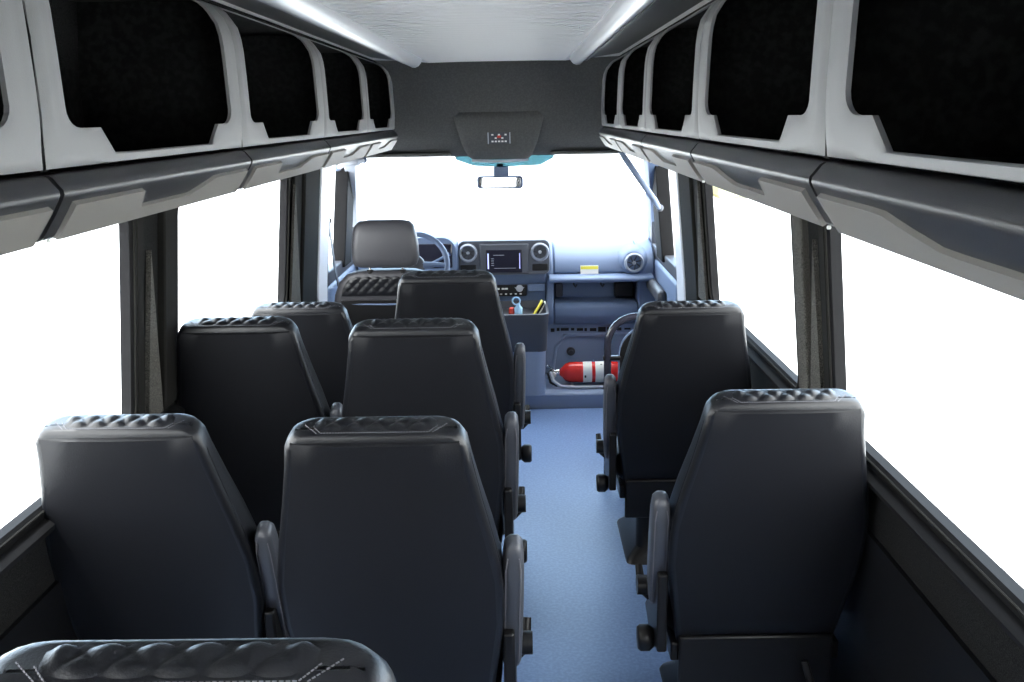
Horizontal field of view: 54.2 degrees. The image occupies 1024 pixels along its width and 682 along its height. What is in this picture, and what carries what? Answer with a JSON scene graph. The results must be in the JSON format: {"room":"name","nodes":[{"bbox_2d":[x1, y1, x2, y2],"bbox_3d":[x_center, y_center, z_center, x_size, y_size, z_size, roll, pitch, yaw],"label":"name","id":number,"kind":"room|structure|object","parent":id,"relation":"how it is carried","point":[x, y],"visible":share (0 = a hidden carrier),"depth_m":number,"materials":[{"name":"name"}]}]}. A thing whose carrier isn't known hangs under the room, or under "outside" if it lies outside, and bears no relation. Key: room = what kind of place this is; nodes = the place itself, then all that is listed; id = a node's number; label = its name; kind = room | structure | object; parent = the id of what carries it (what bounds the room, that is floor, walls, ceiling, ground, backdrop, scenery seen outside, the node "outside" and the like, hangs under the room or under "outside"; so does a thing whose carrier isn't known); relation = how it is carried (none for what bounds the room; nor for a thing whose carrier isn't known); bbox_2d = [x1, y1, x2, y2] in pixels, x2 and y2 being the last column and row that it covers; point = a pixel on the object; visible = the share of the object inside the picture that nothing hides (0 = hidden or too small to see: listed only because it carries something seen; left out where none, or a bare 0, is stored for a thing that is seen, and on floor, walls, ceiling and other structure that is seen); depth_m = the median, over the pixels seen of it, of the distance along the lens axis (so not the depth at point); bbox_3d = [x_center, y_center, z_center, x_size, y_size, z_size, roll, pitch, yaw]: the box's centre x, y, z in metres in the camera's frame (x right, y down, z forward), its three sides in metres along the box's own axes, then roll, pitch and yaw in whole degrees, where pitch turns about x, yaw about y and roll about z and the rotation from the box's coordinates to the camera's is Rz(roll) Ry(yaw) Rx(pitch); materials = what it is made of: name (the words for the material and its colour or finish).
{"room":"vehicle interior","nodes":[
{"label":"vehicle interior","id":0,"kind":"room"},
{"bbox_2d":[0,0,291,634],"bbox_3d":[-1.014,0.143,2.733,0.161,2.030,7.750,-1,13,1],"label":"wall","id":1,"kind":"structure","parent":0,"point":[32,575],"depth_m":2.17,"materials":[{"name":"black plastic"}]},
{"bbox_2d":[0,0,59,255],"bbox_3d":[-0.801,-0.224,0.840,0.384,0.445,0.966,-1,13,1],"label":"bin","id":2,"kind":"object","parent":1,"relation":"attached to","point":[28,203],"visible":1,"depth_m":1.25,"materials":[{"name":"grey plastic"}]},
{"bbox_2d":[0,581,78,656],"bbox_3d":[-1.048,0.929,2.096,0.040,0.660,6.140,-1,13,1],"label":"baseboard","id":3,"kind":"structure","parent":1,"relation":"attached to","point":[47,618],"depth_m":2.21,"materials":[{"name":"black plastic"}]},
{"bbox_2d":[0,219,137,554],"bbox_3d":[-1.019,0.114,1.947,0.092,0.649,1.474,-1,13,1],"label":"window","id":4,"kind":"structure","parent":1,"relation":"in","point":[10,533],"depth_m":2.61,"materials":[{"name":"black rubber"}]},
{"bbox_2d":[0,403,184,577],"bbox_3d":[-1.026,0.513,1.720,0.035,0.036,5.590,-1,13,1],"label":"trim","id":5,"kind":"structure","parent":1,"relation":"attached to","point":[38,533],"depth_m":2.09,"materials":[{"name":"black plastic"}]},
{"bbox_2d":[22,0,250,242],"bbox_3d":[-0.793,-0.438,1.783,0.384,0.445,0.966,-1,13,1],"label":"bin","id":6,"kind":"object","parent":1,"relation":"attached to","point":[149,120],"visible":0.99,"depth_m":2.20,"materials":[{"name":"grey plastic"}]},
{"bbox_2d":[135,217,144,413],"bbox_3d":[-1.006,-0.087,2.686,0.079,0.660,0.050,-1,13,1],"label":"trim","id":7,"kind":"structure","parent":1,"relation":"attached to","point":[139,222],"depth_m":2.68,"materials":[{"name":"black plastic"}]},
{"bbox_2d":[145,250,163,413],"bbox_3d":[-1.002,-0.020,2.796,0.057,0.480,0.115,-1,13,1],"label":"trim","id":8,"kind":"structure","parent":1,"relation":"attached to","point":[153,385],"depth_m":2.77,"materials":[{"name":"grey carpet"}]},
{"bbox_2d":[157,208,175,408],"bbox_3d":[-0.999,-0.133,2.888,0.088,0.660,0.095,-1,13,1],"label":"trim","id":9,"kind":"structure","parent":1,"relation":"attached to","point":[166,220],"depth_m":2.87,"materials":[{"name":"black plastic"}]},
{"bbox_2d":[174,177,289,402],"bbox_3d":[-1.003,-0.277,3.673,0.092,0.649,1.494,-1,13,1],"label":"window","id":10,"kind":"structure","parent":1,"relation":"in","point":[285,183],"depth_m":4.35,"materials":[{"name":"black rubber"}]},
{"bbox_2d":[190,0,329,190],"bbox_3d":[-0.784,-0.651,2.726,0.384,0.445,0.966,-1,13,1],"label":"bin","id":11,"kind":"object","parent":1,"relation":"attached to","point":[280,85],"visible":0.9,"depth_m":3.14,"materials":[{"name":"grey plastic"}]},
{"bbox_2d":[289,174,301,301],"bbox_3d":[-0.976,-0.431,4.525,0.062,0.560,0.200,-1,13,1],"label":"trim","id":12,"kind":"structure","parent":1,"relation":"attached to","point":[294,287],"depth_m":4.47,"materials":[{"name":"grey plastic"}]},
{"bbox_2d":[300,168,320,301],"bbox_3d":[-0.981,-0.462,4.821,0.124,1.070,0.350,-1,13,1],"label":"trim","id":13,"kind":"structure","parent":1,"relation":"attached to","point":[310,181],"depth_m":4.76,"materials":[{"name":"black plastic"}]},
{"bbox_2d":[317,166,330,301],"bbox_3d":[-0.980,-0.509,5.120,0.131,1.030,0.245,-1,13,1],"label":"trim","id":14,"kind":"structure","parent":1,"relation":"attached to","point":[325,173],"depth_m":5.08,"materials":[{"name":"white paint"}]},
{"bbox_2d":[327,164,357,301],"bbox_3d":[-0.968,-0.387,5.981,0.139,1.590,1.380,-1,13,1],"label":"door","id":15,"kind":"structure","parent":1,"relation":"in","point":[343,227],"depth_m":5.70,"materials":[{"name":"grey"}]},
{"bbox_2d":[329,214,338,285],"bbox_3d":[-0.959,-0.464,5.357,0.067,0.436,0.082,-1,13,1],"label":"belt","id":16,"kind":"object","parent":15,"relation":"attached to","point":[330,234],"visible":0.45,"depth_m":5.36,"materials":[{"name":"black fabric"}]},
{"bbox_2d":[291,31,397,168],"bbox_3d":[-0.797,-0.964,4.111,0.434,0.445,1.870,-1,13,1],"label":"bin","id":17,"kind":"object","parent":1,"relation":"attached to","point":[358,100],"visible":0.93,"depth_m":4.08,"materials":[{"name":"grey plastic"}]},
{"bbox_2d":[344,164,361,226],"bbox_3d":[-0.960,-0.826,6.065,0.137,0.770,1.100,-4,13,-11],"label":"trim","id":18,"kind":"structure","parent":1,"relation":"attached to","point":[354,171],"depth_m":5.84,"materials":[{"name":"grey plastic"}]},
{"bbox_2d":[212,0,711,62],"bbox_3d":[-0.103,-0.721,1.842,2.000,0.082,6.410,-1,13,1],"label":"ceiling","id":19,"kind":"structure","parent":0,"point":[433,31],"depth_m":2.97,"materials":[{"name":"white"}]},
{"bbox_2d":[222,0,421,67],"bbox_3d":[-0.563,-0.641,1.747,0.231,0.053,6.080,-1,13,1],"label":"ceiling light strip","id":20,"kind":"object","parent":19,"relation":"attached to","point":[312,17],"visible":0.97,"depth_m":2.72,"materials":[{"name":"white plastic"}]},
{"bbox_2d":[335,56,625,170],"bbox_3d":[-0.067,-1.208,5.313,1.860,0.579,0.565,-1,13,1],"label":"console","id":21,"kind":"object","parent":19,"relation":"attached to","point":[482,111],"depth_m":5.12,"materials":[{"name":"grey plastic"}]},
{"bbox_2d":[487,132,510,143],"bbox_3d":[-0.067,-1.046,5.154,0.118,0.058,0.027,-1,13,1],"label":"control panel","id":22,"kind":"object","parent":21,"relation":"attached to","point":[492,137],"depth_m":5.15,"materials":[{"name":"grey plastic"}]},
{"bbox_2d":[477,167,522,188],"bbox_3d":[-0.064,-0.918,5.562,0.259,0.137,0.074,1,13,7],"label":"rearview mirror","id":23,"kind":"object","parent":21,"relation":"hanging from","point":[501,179],"visible":1,"depth_m":5.54,"materials":[{"name":"silver mirror"}]},
{"bbox_2d":[570,0,702,64],"bbox_3d":[0.356,-0.654,1.735,0.231,0.053,6.080,-1,13,1],"label":"ceiling light strip","id":24,"kind":"object","parent":19,"relation":"attached to","point":[627,22],"visible":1,"depth_m":2.89,"materials":[{"name":"white translucent plastic"},{"name":"grey plastic"}]},
{"bbox_2d":[502,408,672,681],"bbox_3d":[-0.062,1.107,2.953,2.000,0.100,7.770,-1,13,1],"label":"floor","id":25,"kind":"structure","parent":0,"point":[585,609],"depth_m":3.79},
{"bbox_2d":[35,413,288,639],"bbox_3d":[-0.785,0.615,2.526,0.535,1.075,0.693,-1,13,1],"label":"passenger seat","id":26,"kind":"object","parent":25,"relation":"on","point":[153,536],"visible":0.88,"depth_m":2.22,"materials":[{"name":"black leather"}]},
{"bbox_2d":[0,637,396,681],"bbox_3d":[-0.288,0.809,1.440,0.655,1.157,0.693,-1,13,1],"label":"passenger seat","id":27,"kind":"object","parent":25,"relation":"on","point":[320,659],"visible":1,"depth_m":1.01,"materials":[{"name":"black leather"}]},
{"bbox_2d":[177,316,342,537],"bbox_3d":[-0.768,0.405,3.366,0.535,1.113,0.693,-1,13,1],"label":"passenger seat","id":28,"kind":"object","parent":25,"relation":"on","point":[249,381],"visible":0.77,"depth_m":3.02,"materials":[{"name":"black leather"}]},
{"bbox_2d":[251,301,352,409],"bbox_3d":[-0.749,0.284,4.120,0.535,1.015,0.693,-1,13,1],"label":"passenger seat","id":29,"kind":"object","parent":25,"relation":"on","point":[325,328],"visible":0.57,"depth_m":3.73,"materials":[{"name":"black leather"}]},
{"bbox_2d":[334,219,423,326],"bbox_3d":[-0.564,-0.011,4.927,0.550,1.228,0.695,-1,13,1],"label":"seat","id":30,"kind":"object","parent":25,"relation":"on","point":[370,293],"visible":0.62,"depth_m":4.53,"materials":[{"name":"black leather"}]},
{"bbox_2d":[277,416,532,681],"bbox_3d":[-0.223,0.623,2.378,0.546,1.105,0.693,-1,13,1],"label":"passenger seat","id":31,"kind":"object","parent":25,"relation":"on","point":[389,542],"visible":0.95,"depth_m":2.07,"materials":[{"name":"black leather"}]},
{"bbox_2d":[496,642,502,681],"bbox_3d":[-0.251,0.739,2.523,0.460,0.131,0.460,-1,13,1],"label":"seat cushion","id":32,"kind":"object","parent":31,"relation":"on","point":[500,665],"depth_m":2.33,"materials":[{"name":"black leather"}]},
{"bbox_2d":[342,318,526,562],"bbox_3d":[-0.228,0.425,3.180,0.546,1.136,0.693,-1,13,1],"label":"passenger seat","id":33,"kind":"object","parent":25,"relation":"on","point":[406,366],"visible":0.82,"depth_m":2.81,"materials":[{"name":"black leather"}]},
{"bbox_2d":[498,498,503,541],"bbox_3d":[-0.256,0.545,3.327,0.460,0.135,0.460,-1,13,1],"label":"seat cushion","id":34,"kind":"object","parent":33,"relation":"on","point":[500,530],"depth_m":3.13,"materials":[{"name":"black leather"}]},
{"bbox_2d":[395,270,531,534],"bbox_3d":[-0.196,0.223,4.090,0.546,1.128,0.693,-1,13,1],"label":"passenger seat","id":35,"kind":"object","parent":25,"relation":"on","point":[471,295],"visible":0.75,"depth_m":3.70,"materials":[{"name":"black leather"}]},
{"bbox_2d":[603,313,636,473],"bbox_3d":[0.644,0.266,4.566,0.486,0.806,0.070,-1,13,1],"label":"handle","id":36,"kind":"object","parent":25,"relation":"on","point":[607,357],"visible":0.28,"depth_m":4.50,"materials":[{"name":"grey metal"}]},
{"bbox_2d":[596,300,751,564],"bbox_3d":[0.589,0.310,3.812,0.546,1.053,0.693,-1,13,1],"label":"passenger seat","id":37,"kind":"object","parent":25,"relation":"on","point":[679,354],"visible":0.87,"depth_m":3.53,"materials":[{"name":"black leather"}]},
{"bbox_2d":[616,441,621,477],"bbox_3d":[0.623,0.419,3.956,0.460,0.125,0.460,-1,13,1],"label":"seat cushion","id":38,"kind":"object","parent":37,"relation":"on","point":[618,464],"depth_m":3.77,"materials":[{"name":"black leather"}]},
{"bbox_2d":[635,388,868,681],"bbox_3d":[0.603,0.561,2.695,0.546,1.056,0.693,-1,13,1],"label":"passenger seat","id":39,"kind":"object","parent":25,"relation":"on","point":[756,548],"visible":1,"depth_m":2.45,"materials":[{"name":"black leather"}]},
{"bbox_2d":[667,590,673,629],"bbox_3d":[0.637,0.670,2.838,0.460,0.125,0.460,-1,13,1],"label":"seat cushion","id":40,"kind":"object","parent":39,"relation":"on","point":[670,619],"depth_m":2.64,"materials":[{"name":"black leather"}]},
{"bbox_2d":[619,152,663,211],"bbox_3d":[0.689,-0.875,5.385,0.268,0.363,0.097,-1,13,1],"label":"handle","id":41,"kind":"object","parent":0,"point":[627,161],"visible":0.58,"depth_m":5.34,"materials":[{"name":"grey plastic"}]},
{"bbox_2d":[702,185,1023,681],"bbox_3d":[0.855,0.116,2.710,0.161,2.030,7.750,-1,13,1],"label":"wall","id":42,"kind":"structure","parent":0,"point":[999,654],"depth_m":2.06,"materials":[{"name":"black plastic"}]},
{"bbox_2d":[525,374,616,408],"bbox_3d":[0.380,0.315,6.097,1.070,0.125,0.480,-1,13,1],"label":"step","id":43,"kind":"structure","parent":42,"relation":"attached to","point":[555,397],"depth_m":5.86,"materials":[{"name":"blue plastic"}]},
{"bbox_2d":[500,300,548,395],"bbox_3d":[0.004,0.023,6.003,0.428,0.497,0.500,-1,13,1],"label":"console","id":44,"kind":"object","parent":43,"relation":"on","point":[530,329],"depth_m":5.78,"materials":[{"name":"grey plastic"}]},
{"bbox_2d":[512,297,522,313],"bbox_3d":[0.034,-0.200,5.832,0.056,0.121,0.048,8,16,35],"label":"bottle","id":45,"kind":"object","parent":44,"relation":"in","point":[518,309],"visible":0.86,"depth_m":5.82,"materials":[{"name":"blue plastic"}]},
{"bbox_2d":[533,300,545,313],"bbox_3d":[0.156,-0.187,5.842,0.080,0.097,0.080,-1,13,1],"label":"pen","id":46,"kind":"object","parent":44,"relation":"in","point":[541,304],"visible":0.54,"depth_m":5.80,"materials":[{"name":"yellow plastic"}]},
{"bbox_2d":[549,371,616,388],"bbox_3d":[0.442,0.217,6.017,0.444,0.094,0.208,-1,13,1],"label":"bracket","id":47,"kind":"object","parent":43,"relation":"on","point":[554,381],"visible":0.48,"depth_m":5.93,"materials":[{"name":"grey metal"}]},
{"bbox_2d":[545,359,617,386],"bbox_3d":[0.428,0.185,6.009,0.460,0.150,0.140,-1,13,1],"label":"fire extinguisher","id":48,"kind":"object","parent":47,"relation":"on","point":[585,371],"visible":0.86,"depth_m":5.97,"materials":[{"name":"red paint"}]},
{"bbox_2d":[599,25,698,162],"bbox_3d":[0.639,-0.987,4.100,0.434,0.445,1.856,-1,13,1],"label":"bin","id":49,"kind":"object","parent":42,"relation":"attached to","point":[623,102],"visible":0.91,"depth_m":4.07,"materials":[{"name":"grey plastic"}]},
{"bbox_2d":[643,160,657,238],"bbox_3d":[0.855,-0.853,6.042,0.137,0.770,1.100,2,13,13],"label":"trim","id":50,"kind":"structure","parent":42,"relation":"attached to","point":[649,168],"depth_m":5.83,"materials":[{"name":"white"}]},
{"bbox_2d":[647,166,677,300],"bbox_3d":[0.874,-0.414,5.958,0.139,1.590,1.380,-1,13,1],"label":"door","id":51,"kind":"structure","parent":42,"relation":"in","point":[663,287],"depth_m":5.68,"materials":[{"name":"grey"}]},
{"bbox_2d":[669,170,685,300],"bbox_3d":[0.861,-0.537,5.097,0.131,1.030,0.245,-1,13,1],"label":"trim","id":52,"kind":"structure","parent":42,"relation":"attached to","point":[681,295],"depth_m":5.07,"materials":[{"name":"white paint"}]},
{"bbox_2d":[641,0,718,182],"bbox_3d":[0.602,-0.675,2.723,0.384,0.445,0.966,-1,13,1],"label":"bin","id":53,"kind":"object","parent":42,"relation":"attached to","point":[673,67],"visible":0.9,"depth_m":3.14,"materials":[{"name":"grey plastic"}]},
{"bbox_2d":[678,173,699,300],"bbox_3d":[0.856,-0.490,4.798,0.124,1.070,0.350,-1,13,1],"label":"trim","id":54,"kind":"structure","parent":42,"relation":"attached to","point":[685,183],"depth_m":4.74,"materials":[{"name":"black plastic"}]},
{"bbox_2d":[692,178,708,299],"bbox_3d":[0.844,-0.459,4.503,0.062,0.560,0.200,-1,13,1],"label":"trim","id":55,"kind":"structure","parent":42,"relation":"attached to","point":[702,274],"depth_m":4.45,"materials":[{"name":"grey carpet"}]},
{"bbox_2d":[702,182,798,388],"bbox_3d":[0.855,-0.305,3.650,0.092,0.649,1.494,-1,13,1],"label":"window","id":56,"kind":"structure","parent":42,"relation":"in","point":[792,379],"depth_m":3.81,"materials":[{"name":"black rubber"}]},
{"bbox_2d":[691,0,844,228],"bbox_3d":[0.593,-0.462,1.779,0.384,0.445,0.966,-1,13,1],"label":"bin","id":57,"kind":"object","parent":42,"relation":"attached to","point":[763,71],"visible":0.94,"depth_m":2.20,"materials":[{"name":"grey plastic"}]},
{"bbox_2d":[791,215,810,388],"bbox_3d":[0.836,-0.160,2.865,0.088,0.660,0.095,-1,13,1],"label":"trim","id":58,"kind":"structure","parent":42,"relation":"attached to","point":[800,237],"depth_m":2.85,"materials":[{"name":"grey carpet"}]},
{"bbox_2d":[810,239,824,388],"bbox_3d":[0.840,-0.047,2.773,0.057,0.480,0.115,-1,13,1],"label":"trim","id":59,"kind":"structure","parent":42,"relation":"attached to","point":[817,364],"depth_m":2.74,"materials":[{"name":"black plastic"}]},
{"bbox_2d":[818,225,829,387],"bbox_3d":[0.839,-0.115,2.663,0.079,0.660,0.050,-1,13,1],"label":"trim","id":60,"kind":"structure","parent":42,"relation":"attached to","point":[820,228],"depth_m":2.66,"materials":[{"name":"black plastic"}]},
{"bbox_2d":[747,344,1023,651],"bbox_3d":[0.853,0.485,1.696,0.035,0.036,5.590,-1,13,1],"label":"trim","id":61,"kind":"structure","parent":42,"relation":"attached to","point":[981,593],"depth_m":1.97,"materials":[{"name":"black plastic"}]},
{"bbox_2d":[829,528,996,681],"bbox_3d":[0.897,0.900,2.072,0.040,0.660,6.140,-1,13,1],"label":"wall panel","id":62,"kind":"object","parent":42,"relation":"attached to","point":[887,629],"depth_m":2.33,"materials":[{"name":"black plastic"}]},
{"bbox_2d":[811,0,1023,300],"bbox_3d":[0.585,-0.248,0.836,0.384,0.445,0.966,-1,13,1],"label":"bin","id":63,"kind":"object","parent":42,"relation":"attached to","point":[924,112],"visible":1,"depth_m":1.28,"materials":[{"name":"grey plastic"}]},
{"bbox_2d":[824,224,1023,622],"bbox_3d":[0.840,0.086,1.924,0.092,0.649,1.474,-1,13,1],"label":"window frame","id":64,"kind":"structure","parent":42,"relation":"in","point":[998,580],"depth_m":2.20,"materials":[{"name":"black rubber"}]},
{"label":"outside","id":65,"kind":"structure","parent":0,"visible":0},
{"bbox_2d":[0,154,1023,587],"bbox_3d":[0.454,-10.892,59.051,160.000,0.050,200.000,-1,13,1],"label":"windows","id":66,"kind":"structure","parent":65,"point":[935,357],"depth_m":12.60,"materials":[{"name":"glass"}]},
{"bbox_2d":[713,186,746,198],"bbox_3d":[9.492,-4.585,30.149,7.400,0.080,5.000,-1,13,1],"label":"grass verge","id":67,"kind":"structure","parent":66,"relation":"on","point":[719,193],"depth_m":28.27,"materials":[{"name":"white"}]},
{"bbox_3d":[-0.036,-0.170,6.616,2.000,0.975,0.060,-1,13,1],"label":"wall","id":68,"kind":"structure","parent":0,"visible":0},
{"bbox_2d":[455,155,553,166],"bbox_3d":[-0.054,-0.862,5.980,1.950,0.646,0.844,-1,13,1],"label":"window","id":69,"kind":"structure","parent":68,"relation":"in","point":[533,159],"depth_m":5.52,"materials":[{"name":"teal glass"}]},
{"bbox_2d":[358,231,654,372],"bbox_3d":[-0.031,-0.240,6.287,1.840,0.897,0.470,-1,13,1],"label":"dashboard","id":70,"kind":"object","parent":68,"relation":"attached to","point":[586,285],"visible":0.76,"depth_m":6.14,"materials":[{"name":"blue grey plastic"},{"name":"pale blue grey plastic"},{"name":"black plastic"}]},
{"bbox_2d":[380,231,449,269],"bbox_3d":[-0.534,-0.363,5.802,0.401,0.598,0.832,-1,13,1],"label":"steering wheel","id":71,"kind":"object","parent":70,"relation":"attached to","point":[422,265],"visible":0.29,"depth_m":5.46,"materials":[{"name":"blue"}]},
{"bbox_2d":[417,231,458,270],"bbox_3d":[-0.517,-0.563,6.204,0.388,0.214,0.420,-1,13,1],"label":"hood","id":72,"kind":"object","parent":70,"relation":"attached to","point":[428,250],"depth_m":5.99,"materials":[{"name":"grey plastic"}]},
{"bbox_2d":[459,244,476,262],"bbox_3d":[-0.265,-0.530,6.031,0.113,0.113,0.042,-1,13,1],"label":"air vent","id":73,"kind":"object","parent":70,"relation":"attached to","point":[467,252],"depth_m":6.03,"materials":[{"name":"grey"}]},
{"bbox_2d":[461,265,475,269],"bbox_3d":[-0.264,-0.441,6.058,0.096,0.042,0.014,-1,13,1],"label":"vent","id":74,"kind":"object","parent":70,"relation":"attached to","point":[463,267],"depth_m":6.05,"materials":[{"name":"black plastic"}]},
{"bbox_2d":[532,264,547,270],"bbox_3d":[0.170,-0.447,6.052,0.096,0.042,0.014,-1,13,1],"label":"vent","id":75,"kind":"object","parent":70,"relation":"attached to","point":[535,267],"depth_m":6.05,"materials":[{"name":"black plastic"}]},
{"bbox_2d":[531,243,548,260],"bbox_3d":[0.169,-0.537,6.026,0.113,0.113,0.042,-1,13,1],"label":"air vent","id":76,"kind":"object","parent":70,"relation":"attached to","point":[539,251],"depth_m":6.02,"materials":[{"name":"grey"}]},
{"bbox_2d":[551,327,633,331],"bbox_3d":[0.547,-0.075,6.235,0.611,0.031,0.035,-1,13,1],"label":"vent","id":77,"kind":"object","parent":70,"relation":"attached to","point":[553,329],"depth_m":6.23,"materials":[{"name":"black plastic"}]},
{"bbox_2d":[624,253,643,272],"bbox_3d":[0.743,-0.476,6.083,0.123,0.123,0.042,-1,13,1],"label":"air vent","id":78,"kind":"object","parent":70,"relation":"attached to","point":[633,262],"depth_m":6.08,"materials":[{"name":"grey"}]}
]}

